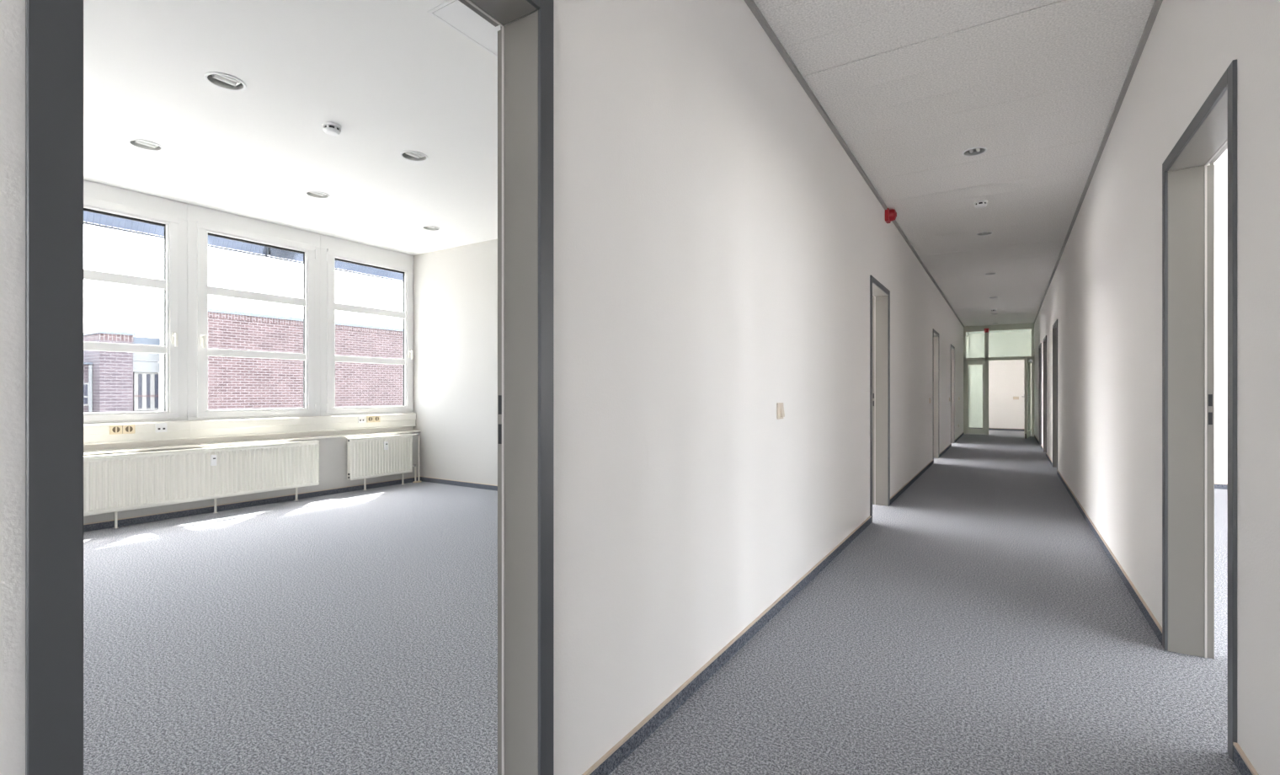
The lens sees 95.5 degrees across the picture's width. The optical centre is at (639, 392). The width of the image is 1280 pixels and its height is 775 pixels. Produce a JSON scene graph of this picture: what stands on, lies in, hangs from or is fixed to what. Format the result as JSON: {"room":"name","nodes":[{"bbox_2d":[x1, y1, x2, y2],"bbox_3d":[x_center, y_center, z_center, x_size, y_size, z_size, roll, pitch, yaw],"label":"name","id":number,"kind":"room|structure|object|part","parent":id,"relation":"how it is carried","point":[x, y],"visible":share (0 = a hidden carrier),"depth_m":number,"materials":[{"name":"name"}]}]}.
{"room":"office corridor","nodes":[
{"label":"office corridor","id":0,"kind":"room"},
{"bbox_2d":[85,179,403,253],"bbox_3d":[-4.455,-1.815,4.660,0.170,0.260,5.980,0,0,32],"label":"wall","id":1,"kind":"structure","parent":0,"point":[85,179],"depth_m":5.45,"materials":[{"name":"white paint"}]},
{"bbox_2d":[83,412,413,451],"bbox_3d":[-4.438,0.365,4.649,0.130,0.230,5.980,0,0,32],"label":"wall","id":2,"kind":"structure","parent":0,"point":[215,440],"depth_m":5.46,"materials":[{"name":"white paint"}]},
{"bbox_2d":[83,179,187,423],"bbox_3d":[-4.346,-0.717,4.675,0.147,1.932,1.184,0,0,32],"label":"window","id":3,"kind":"structure","parent":2,"relation":"in","point":[98,198],"depth_m":5.04,"materials":[{"name":"white plastic"}]},
{"bbox_3d":[-4.048,-0.463,5.063,0.058,0.125,0.032,0,0,32],"label":"handle","id":4,"kind":"part","parent":3,"relation":"part of","materials":[{"name":"white plastic"}]},
{"bbox_2d":[83,412,415,444],"bbox_3d":[-4.354,0.330,4.599,0.062,0.160,5.965,0,0,32],"label":"duct","id":5,"kind":"object","parent":2,"relation":"attached to","point":[93,434],"visible":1,"depth_m":5.46,"materials":[{"name":"white plastic"}]},
{"bbox_2d":[109,424,134,434],"bbox_3d":[-4.222,0.300,4.740,0.014,0.076,0.162,0,0,32],"label":"power socket","id":6,"kind":"object","parent":5,"relation":"attached to","point":[115,429],"visible":1,"depth_m":4.73,"materials":[{"name":"beige plastic"}]},
{"bbox_3d":[-4.245,0.300,4.707,0.010,0.076,0.080,0,0,32],"label":"socket plate","id":7,"kind":"part","parent":6,"relation":"part of","materials":[{"name":"beige plastic"}]},
{"bbox_3d":[-4.202,0.300,4.776,0.010,0.076,0.080,0,0,32],"label":"socket plate","id":8,"kind":"part","parent":6,"relation":"part of","materials":[{"name":"beige plastic"}]},
{"bbox_2d":[155,422,166,431],"bbox_3d":[-4.085,0.300,4.959,0.012,0.076,0.080,0,0,32],"label":"socket","id":9,"kind":"object","parent":5,"relation":"attached to","point":[162,427],"visible":1,"depth_m":4.96,"materials":[{"name":"white plastic"}]},
{"bbox_2d":[357,416,365,422],"bbox_3d":[-3.113,0.300,6.497,0.012,0.076,0.080,0,0,32],"label":"socket","id":10,"kind":"object","parent":5,"relation":"attached to","point":[360,418],"visible":1,"depth_m":6.49,"materials":[{"name":"white plastic"}]},
{"bbox_2d":[367,415,379,422],"bbox_3d":[-3.034,0.300,6.620,0.014,0.076,0.162,0,0,32],"label":"power socket","id":11,"kind":"object","parent":5,"relation":"attached to","point":[370,418],"visible":1,"depth_m":6.61,"materials":[{"name":"beige plastic"}]},
{"bbox_3d":[-3.058,0.300,6.586,0.010,0.076,0.080,0,0,32],"label":"socket plate","id":12,"kind":"part","parent":11,"relation":"part of","materials":[{"name":"beige plastic"}]},
{"bbox_3d":[-3.014,0.300,6.655,0.010,0.076,0.080,0,0,32],"label":"socket plate","id":13,"kind":"part","parent":11,"relation":"part of","materials":[{"name":"beige plastic"}]},
{"bbox_2d":[186,203,319,420],"bbox_3d":[-3.713,-0.717,5.676,0.147,1.932,1.184,0,0,32],"label":"window","id":14,"kind":"structure","parent":2,"relation":"in","point":[202,221],"depth_m":5.56,"materials":[{"name":"white plastic"}]},
{"bbox_3d":[-3.936,-0.463,5.240,0.058,0.125,0.032,0,0,32],"label":"handle","id":15,"kind":"part","parent":14,"relation":"part of","materials":[{"name":"white plastic"}]},
{"bbox_2d":[320,234,413,415],"bbox_3d":[-3.080,-0.717,6.678,0.147,1.932,1.184,0,0,32],"label":"window","id":16,"kind":"structure","parent":2,"relation":"in","point":[332,249],"depth_m":6.51,"materials":[{"name":"white plastic"}]},
{"bbox_3d":[-2.783,-0.463,7.066,0.058,0.125,0.032,0,0,32],"label":"handle","id":17,"kind":"part","parent":16,"relation":"part of","materials":[{"name":"white plastic"}]},
{"bbox_2d":[83,430,421,523],"bbox_3d":[-4.375,0.769,4.610,0.278,0.612,5.980,0,0,32],"label":"wall","id":18,"kind":"structure","parent":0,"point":[333,451],"depth_m":5.91,"materials":[{"name":"grey paint"}]},
{"bbox_2d":[83,475,420,531],"bbox_3d":[-4.269,1.045,4.543,0.010,0.060,5.980,0,0,32],"label":"baseboard","id":19,"kind":"structure","parent":18,"relation":"attached to","point":[152,517],"depth_m":5.35,"materials":[{"name":"carpet"}]},
{"bbox_2d":[83,0,497,255],"bbox_3d":[-2.259,-1.685,3.273,5.145,0.001,5.980,0,0,32],"label":"ceiling","id":20,"kind":"structure","parent":0,"point":[395,78],"depth_m":3.49,"materials":[{"name":"white paint"}]},
{"bbox_2d":[127,138,164,151],"bbox_3d":[-3.361,-1.739,3.951,0.192,0.122,0.192,0,0,32],"label":"recessed light","id":21,"kind":"object","parent":20,"relation":"in","point":[139,143],"visible":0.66,"depth_m":3.97,"materials":[{"name":"white plastic"}]},
{"bbox_2d":[203,71,246,90],"bbox_3d":[-2.244,-1.739,3.146,0.188,0.122,0.188,0,0,32],"label":"recessed light","id":22,"kind":"object","parent":20,"relation":"in","point":[224,81],"visible":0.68,"depth_m":3.16,"materials":[{"name":"white plastic"}]},
{"bbox_2d":[304,190,330,198],"bbox_3d":[-2.744,-1.739,4.943,0.188,0.122,0.188,0,0,32],"label":"recessed light","id":23,"kind":"object","parent":20,"relation":"in","point":[318,194],"visible":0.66,"depth_m":4.97,"materials":[{"name":"white plastic"}]},
{"bbox_2d":[322,122,341,135],"bbox_3d":[-1.948,-1.659,3.672,0.108,0.051,0.108,0,0,32],"label":"smoke detector","id":24,"kind":"object","parent":20,"relation":"attached to","point":[329,128],"visible":1,"depth_m":3.64,"materials":[{"name":"white plastic"}]},
{"bbox_2d":[400,150,427,161],"bbox_3d":[-1.609,-1.739,4.139,0.188,0.122,0.188,0,0,32],"label":"recessed light","id":25,"kind":"object","parent":20,"relation":"in","point":[413,156],"visible":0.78,"depth_m":4.17,"materials":[{"name":"white plastic"}]},
{"bbox_2d":[421,225,440,230],"bbox_3d":[-2.138,-1.739,5.947,0.176,0.122,0.176,0,0,32],"label":"recessed light","id":26,"kind":"object","parent":20,"relation":"in","point":[426,227],"visible":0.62,"depth_m":5.99,"materials":[{"name":"white plastic"}]},
{"bbox_2d":[426,0,500,58],"bbox_3d":[-0.515,-1.683,2.667,0.620,0.003,0.620,0,0,32],"label":"access hatch","id":27,"kind":"object","parent":20,"relation":"attached to","point":[453,13],"visible":0.31,"depth_m":2.65,"materials":[{"name":"white plastic"}]},
{"bbox_2d":[413,239,497,485],"bbox_3d":[-0.604,-0.435,5.835,5.085,3.020,0.120,0,0,32],"label":"wall","id":28,"kind":"structure","parent":0,"point":[456,289],"depth_m":6.72,"materials":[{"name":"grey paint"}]},
{"bbox_2d":[420,475,497,490],"bbox_3d":[-0.579,1.045,5.743,4.945,0.060,0.010,0,0,32],"label":"baseboard","id":29,"kind":"structure","parent":28,"relation":"attached to","point":[485,486],"depth_m":6.68,"materials":[{"name":"carpet"}]},
{"bbox_2d":[0,0,968,774],"bbox_3d":[3.905,-0.435,8.090,0.130,3.020,21.050,0,0,32],"label":"wall","id":30,"kind":"structure","parent":0,"point":[717,247],"depth_m":2.02,"materials":[{"name":"white paint"}]},
{"bbox_2d":[25,0,553,774],"bbox_3d":[-0.867,0.053,1.308,0.973,2.043,0.911,0,0,32],"label":"door frame","id":31,"kind":"structure","parent":30,"relation":"in","point":[54,29],"depth_m":0.70,"materials":[{"name":"grey paint"}]},
{"bbox_3d":[-0.690,0.053,0.686,0.010,2.043,0.048,0,0,32],"label":"casing","id":32,"kind":"part","parent":31,"relation":"part of","materials":[{"name":"grey paint"}]},
{"bbox_3d":[-0.353,0.031,1.472,0.012,0.048,0.004,0,0,32],"label":"strike plate","id":33,"kind":"part","parent":31,"relation":"part of","materials":[{"name":"grey metal"}]},
{"bbox_3d":[-0.353,0.105,1.472,0.012,0.050,0.004,0,0,32],"label":"strike plate","id":34,"kind":"part","parent":31,"relation":"part of","materials":[{"name":"grey metal"}]},
{"bbox_3d":[-0.460,-0.944,1.051,0.010,0.048,0.815,0,0,32],"label":"casing","id":35,"kind":"part","parent":31,"relation":"part of","materials":[{"name":"grey paint"}]},
{"bbox_3d":[-0.229,0.053,1.415,0.010,2.043,0.048,0,0,32],"label":"casing","id":36,"kind":"part","parent":31,"relation":"part of","materials":[{"name":"grey paint"}]},
{"bbox_2d":[581,432,963,774],"bbox_3d":[3.342,1.045,7.068,0.010,0.060,18.720,0,0,32],"label":"baseboard","id":37,"kind":"structure","parent":30,"relation":"attached to","point":[605,765],"depth_m":2.18,"materials":[{"name":"carpet"}]},
{"bbox_2d":[776,402,784,419],"bbox_3d":[0.699,0.091,2.874,0.019,0.080,0.080,0,0,32],"label":"light switch","id":38,"kind":"object","parent":30,"relation":"attached to","point":[780,408],"visible":1,"depth_m":2.86,"materials":[{"name":"beige plastic"}]},
{"bbox_2d":[744,0,964,326],"bbox_3d":[3.347,-1.694,7.064,0.022,0.022,18.720,0,0,32],"label":"trim","id":39,"kind":"structure","parent":30,"relation":"attached to","point":[751,4],"depth_m":3.44,"materials":[{"name":"grey metal"}]},
{"bbox_2d":[869,274,890,522],"bbox_3d":[1.740,0.053,5.419,0.958,2.043,0.896,0,0,32],"label":"door","id":40,"kind":"structure","parent":30,"relation":"in","point":[880,302],"depth_m":5.53,"materials":[{"name":"grey paint"}]},
{"bbox_3d":[1.914,0.053,4.807,0.010,2.043,0.048,0,0,32],"label":"casing","id":41,"kind":"part","parent":40,"relation":"part of","materials":[{"name":"grey paint"}]},
{"bbox_3d":[2.140,-0.944,5.165,0.010,0.048,0.800,0,0,32],"label":"casing","id":42,"kind":"part","parent":40,"relation":"part of","materials":[{"name":"grey paint"}]},
{"bbox_3d":[2.367,0.053,5.524,0.010,2.043,0.048,0,0,32],"label":"casing","id":43,"kind":"part","parent":40,"relation":"part of","materials":[{"name":"grey paint"}]},
{"bbox_2d":[885,208,896,223],"bbox_3d":[2.326,-1.641,5.380,0.095,0.116,0.116,0,0,32],"label":"fire alarm","id":44,"kind":"object","parent":30,"relation":"attached to","point":[890,215],"visible":1,"depth_m":5.34,"materials":[{"name":"red plastic"}]},
{"bbox_2d":[933,328,938,463],"bbox_3d":[4.282,0.053,9.443,0.958,2.043,0.896,0,0,32],"label":"door","id":45,"kind":"structure","parent":30,"relation":"in","point":[936,335],"depth_m":9.54,"materials":[{"name":"grey paint"}]},
{"bbox_3d":[4.456,0.053,8.831,0.010,2.043,0.048,0,0,32],"label":"casing","id":46,"kind":"part","parent":45,"relation":"part of","materials":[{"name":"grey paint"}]},
{"bbox_3d":[4.909,0.053,9.548,0.010,2.043,0.048,0,0,32],"label":"casing","id":47,"kind":"part","parent":45,"relation":"part of","materials":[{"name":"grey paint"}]},
{"bbox_2d":[950,344,954,446],"bbox_3d":[6.061,0.053,12.258,0.958,2.043,0.896,0,0,32],"label":"door","id":48,"kind":"structure","parent":30,"relation":"in","point":[952,348],"depth_m":12.35,"materials":[{"name":"grey paint"}]},
{"bbox_3d":[6.235,0.053,11.646,0.010,2.043,0.048,0,0,32],"label":"casing","id":49,"kind":"part","parent":48,"relation":"part of","materials":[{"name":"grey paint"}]},
{"bbox_3d":[6.688,0.053,12.363,0.010,2.043,0.048,0,0,32],"label":"casing","id":50,"kind":"part","parent":48,"relation":"part of","materials":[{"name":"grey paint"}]},
{"bbox_2d":[83,429,1241,774],"bbox_3d":[3.489,1.200,5.662,12.350,0.250,25.900,0,0,32],"label":"floor","id":51,"kind":"structure","parent":0,"point":[978,623],"depth_m":2.44,"materials":[{"name":"grey carpet"}]},
{"bbox_2d":[83,440,319,528],"bbox_3d":[-3.959,0.782,4.880,0.102,0.586,2.522,0,0,32],"label":"radiator","id":52,"kind":"object","parent":51,"relation":"on","point":[112,482],"visible":0.84,"depth_m":5.01,"materials":[{"name":"white metal"}]},
{"bbox_2d":[83,440,319,458],"bbox_3d":[-3.972,0.493,4.888,0.072,0.009,2.502,0,0,32],"label":"grille","id":53,"kind":"object","parent":52,"relation":"attached to","point":[133,455],"depth_m":5.07,"materials":[{"name":"white metal"}]},
{"bbox_2d":[346,433,412,490],"bbox_3d":[-2.906,0.782,6.547,0.102,0.586,0.785,0,0,32],"label":"radiator","id":54,"kind":"object","parent":51,"relation":"on","point":[379,456],"visible":1,"depth_m":6.49,"materials":[{"name":"white metal"}]},
{"bbox_3d":[-2.922,0.717,6.557,0.065,0.435,0.757,0,0,32],"label":"casing","id":55,"kind":"part","parent":54,"relation":"part of","materials":[{"name":"white metal"}]},
{"bbox_2d":[346,433,412,438],"bbox_3d":[-2.919,0.493,6.555,0.072,0.009,0.765,0,0,32],"label":"grille","id":56,"kind":"object","parent":54,"relation":"attached to","point":[403,435],"depth_m":6.60,"materials":[{"name":"white metal"}]},
{"bbox_2d":[412,432,421,482],"bbox_3d":[-2.677,0.781,6.968,0.077,0.588,0.121,0,0,32],"label":"pipes","id":57,"kind":"object","parent":51,"relation":"on","point":[416,434],"visible":1,"depth_m":6.98,"materials":[{"name":"white metal"}]},
{"bbox_2d":[753,0,1154,325],"bbox_3d":[4.021,-1.715,6.729,1.520,0.021,18.573,0,0,32],"label":"ceiling","id":58,"kind":"structure","parent":0,"point":[909,87],"depth_m":3.47,"materials":[{"name":"white paint"}]},
{"bbox_2d":[961,146,986,156],"bbox_3d":[2.364,-1.759,4.108,0.156,0.122,0.156,0,0,32],"label":"recessed light","id":59,"kind":"object","parent":58,"relation":"in","point":[977,151],"visible":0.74,"depth_m":4.14,"materials":[{"name":"white plastic"}]},
{"bbox_2d":[973,199,987,207],"bbox_3d":[3.047,-1.679,5.195,0.108,0.051,0.108,0,0,32],"label":"smoke detector","id":60,"kind":"object","parent":58,"relation":"attached to","point":[983,203],"visible":1,"depth_m":5.16,"materials":[{"name":"white plastic"}]},
{"bbox_2d":[976,231,992,235],"bbox_3d":[3.694,-1.759,6.226,0.156,0.122,0.156,0,0,32],"label":"recessed light","id":61,"kind":"object","parent":58,"relation":"in","point":[983,233],"visible":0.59,"depth_m":6.26,"materials":[{"name":"white plastic"}]},
{"bbox_2d":[984,272,997,275],"bbox_3d":[5.025,-1.759,8.334,0.156,0.122,0.156,0,0,32],"label":"recessed light","id":62,"kind":"object","parent":58,"relation":"in","point":[986,274],"visible":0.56,"depth_m":8.37,"materials":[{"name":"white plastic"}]},
{"bbox_2d":[964,322,1031,334],"bbox_3d":[9.003,-1.720,16.059,3.065,0.030,2.130,0,0,32],"label":"ceiling","id":63,"kind":"structure","parent":0,"point":[1016,330],"depth_m":16.23,"materials":[{"name":"white paint"}]},
{"bbox_2d":[963,322,1034,438],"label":"door","id":64,"kind":"structure","parent":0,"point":[1028,360],"depth_m":14.72,"materials":[{"name":"grey paint"}]},
{"bbox_3d":[9.264,0.131,13.884,0.050,1.872,0.926,0,0,38],"label":"frame","id":65,"kind":"part","parent":64,"relation":"part of","materials":[{"name":"grey paint"}]},
{"bbox_3d":[9.265,0.105,13.886,0.008,1.630,0.750,0,0,38],"label":"pane","id":66,"kind":"part","parent":64,"relation":"part of","materials":[{"name":"clear glass"}]},
{"bbox_2d":[968,330,1031,428],"bbox_3d":[9.667,-0.435,16.988,3.195,3.020,0.150,0,0,32],"label":"wall","id":67,"kind":"structure","parent":0,"point":[1006,378],"depth_m":16.52,"materials":[{"name":"white paint"}]},
{"bbox_2d":[968,426,1031,431],"bbox_3d":[9.569,1.045,16.955,3.065,0.060,0.010,0,0,32],"label":"baseboard","id":68,"kind":"structure","parent":67,"relation":"attached to","point":[989,429],"depth_m":16.50,"materials":[{"name":"carpet"}]},
{"bbox_2d":[1034,0,1279,774],"bbox_3d":[5.300,-0.435,7.208,0.130,3.020,21.050,0,0,32],"label":"wall","id":69,"kind":"structure","parent":0,"point":[1104,294],"depth_m":2.61,"materials":[{"name":"white paint"}]},
{"bbox_2d":[1038,342,1041,444],"bbox_3d":[8.126,0.053,11.662,0.170,2.043,0.896,0,0,32],"label":"door","id":70,"kind":"structure","parent":69,"relation":"in","point":[1040,344],"depth_m":12.03,"materials":[{"name":"grey paint"}]},
{"bbox_3d":[8.285,0.053,12.064,0.010,2.043,0.048,0,0,32],"label":"casing","id":71,"kind":"part","parent":70,"relation":"part of","materials":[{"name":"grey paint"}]},
{"bbox_3d":[7.832,0.053,11.347,0.010,2.043,0.048,0,0,32],"label":"casing","id":72,"kind":"part","parent":70,"relation":"part of","materials":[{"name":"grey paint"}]},
{"bbox_2d":[1043,335,1046,452],"bbox_3d":[7.176,0.053,10.158,0.170,2.043,0.896,0,0,32],"label":"door","id":73,"kind":"structure","parent":69,"relation":"in","point":[1045,337],"depth_m":10.53,"materials":[{"name":"grey paint"}]},
{"bbox_3d":[7.334,0.053,10.559,0.010,2.043,0.048,0,0,32],"label":"casing","id":74,"kind":"part","parent":73,"relation":"part of","materials":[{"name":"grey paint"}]},
{"bbox_3d":[6.881,0.053,9.842,0.010,2.043,0.048,0,0,32],"label":"casing","id":75,"kind":"part","parent":73,"relation":"part of","materials":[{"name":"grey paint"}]},
{"bbox_2d":[1052,319,1057,469],"bbox_3d":[5.803,0.053,7.985,0.170,2.043,0.896,0,0,32],"label":"door","id":76,"kind":"structure","parent":69,"relation":"in","point":[1055,324],"depth_m":8.35,"materials":[{"name":"grey paint"}]},
{"bbox_3d":[5.962,0.053,8.386,0.010,2.043,0.048,0,0,32],"label":"casing","id":77,"kind":"part","parent":76,"relation":"part of","materials":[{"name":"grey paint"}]},
{"bbox_3d":[5.509,0.053,7.669,0.010,2.043,0.048,0,0,32],"label":"casing","id":78,"kind":"part","parent":76,"relation":"part of","materials":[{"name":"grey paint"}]},
{"bbox_2d":[1033,0,1162,323],"bbox_3d":[4.614,-1.694,6.264,0.022,0.022,18.720,0,0,32],"label":"trim","id":79,"kind":"structure","parent":69,"relation":"attached to","point":[1157,3],"depth_m":3.48,"materials":[{"name":"grey metal"}]},
{"bbox_2d":[1034,433,1258,774],"bbox_3d":[4.619,1.045,6.261,0.010,0.060,18.720,0,0,32],"label":"baseboard","id":80,"kind":"structure","parent":69,"relation":"attached to","point":[1241,761],"depth_m":2.98,"materials":[{"name":"carpet"}]},
{"bbox_2d":[1162,58,1237,761],"bbox_3d":[2.380,0.053,1.817,0.973,2.043,0.911,0,0,32],"label":"door","id":81,"kind":"structure","parent":69,"relation":"in","point":[1187,194],"depth_m":2.36,"materials":[{"name":"grey paint"}]},
{"bbox_3d":[2.204,0.053,2.439,0.010,2.043,0.048,0,0,32],"label":"casing","id":82,"kind":"part","parent":81,"relation":"part of","materials":[{"name":"grey paint"}]},
{"bbox_3d":[1.973,-0.944,2.074,0.010,0.048,0.815,0,0,32],"label":"casing","id":83,"kind":"part","parent":81,"relation":"part of","materials":[{"name":"grey paint"}]},
{"bbox_3d":[2.308,0.031,2.351,0.012,0.048,0.004,0,0,32],"label":"strike plate","id":84,"kind":"part","parent":81,"relation":"part of","materials":[{"name":"grey metal"}]},
{"bbox_3d":[2.308,0.105,2.351,0.012,0.050,0.004,0,0,32],"label":"strike plate","id":85,"kind":"part","parent":81,"relation":"part of","materials":[{"name":"grey metal"}]},
{"bbox_3d":[1.743,0.053,1.710,0.010,2.043,0.048,0,0,32],"label":"casing","id":86,"kind":"part","parent":81,"relation":"part of","materials":[{"name":"grey paint"}]},
{"bbox_2d":[1213,148,1227,242],"bbox_3d":[4.825,-1.700,1.369,5.305,0.030,10.430,0,0,32],"label":"ceiling","id":87,"kind":"structure","parent":0,"point":[1221,163],"depth_m":5.04,"materials":[{"name":"white paint"}]},
{"bbox_2d":[1214,240,1227,483],"bbox_3d":[7.643,-0.435,5.829,5.305,3.020,0.120,0,0,32],"label":"wall","id":88,"kind":"structure","parent":0,"point":[1220,248],"depth_m":6.49,"materials":[{"name":"white paint"}]},
{"bbox_2d":[1214,482,1227,489],"bbox_3d":[7.608,1.045,5.774,5.305,0.060,0.010,0,0,32],"label":"baseboard","id":89,"kind":"structure","parent":88,"relation":"attached to","point":[1224,486],"depth_m":6.48,"materials":[{"name":"carpet"}]},
{"bbox_3d":[0.570,-0.435,12.575,0.130,3.020,12.770,0,0,32],"label":"wall","id":90,"kind":"structure","parent":0,"visible":0},
{"bbox_2d":[83,210,403,282],"bbox_3d":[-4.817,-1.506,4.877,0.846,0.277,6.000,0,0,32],"label":"window blind","id":91,"kind":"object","parent":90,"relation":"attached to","point":[133,226],"depth_m":5.62,"materials":[{"name":"grey"}]},
{"label":"outside","id":92,"kind":"structure","parent":0,"visible":0},
{"bbox_3d":[-28.482,4.575,35.741,73.660,0.200,150.000,0,0,32],"label":"ground","id":93,"kind":"structure","parent":92,"visible":0},
{"bbox_2d":[83,330,159,411],"bbox_3d":[-20.346,1.270,16.849,4.500,6.410,9.350,0,0,32],"label":"brick building","id":94,"kind":"structure","parent":93,"relation":"on","point":[114,381],"depth_m":18.63,"materials":[{"name":"red brick"}]},
{"bbox_3d":[-17.659,0.260,18.208,0.010,0.210,0.520,0,0,32],"label":"pane","id":95,"kind":"part","parent":94,"relation":"part of","materials":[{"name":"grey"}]},
{"bbox_3d":[-17.659,-0.075,18.208,0.010,0.360,0.520,0,0,32],"label":"pane","id":96,"kind":"part","parent":94,"relation":"part of","materials":[{"name":"grey"}]},
{"bbox_3d":[-16.800,-0.045,19.529,0.010,1.160,0.100,0,0,32],"label":"pane","id":97,"kind":"part","parent":94,"relation":"part of","materials":[{"name":"grey"}]},
{"bbox_3d":[-16.682,-0.045,19.717,0.010,1.160,0.100,0,0,32],"label":"pane","id":98,"kind":"part","parent":94,"relation":"part of","materials":[{"name":"grey"}]},
{"bbox_3d":[-16.563,-0.045,19.904,0.010,1.160,0.100,0,0,32],"label":"pane","id":99,"kind":"part","parent":94,"relation":"part of","materials":[{"name":"grey"}]},
{"bbox_2d":[208,308,403,409],"bbox_3d":[-11.169,0.745,31.934,5.120,7.460,26.060,0,0,32],"label":"brick building","id":100,"kind":"structure","parent":93,"relation":"on","point":[233,382],"depth_m":22.74,"materials":[{"name":"red brick"}]}
]}

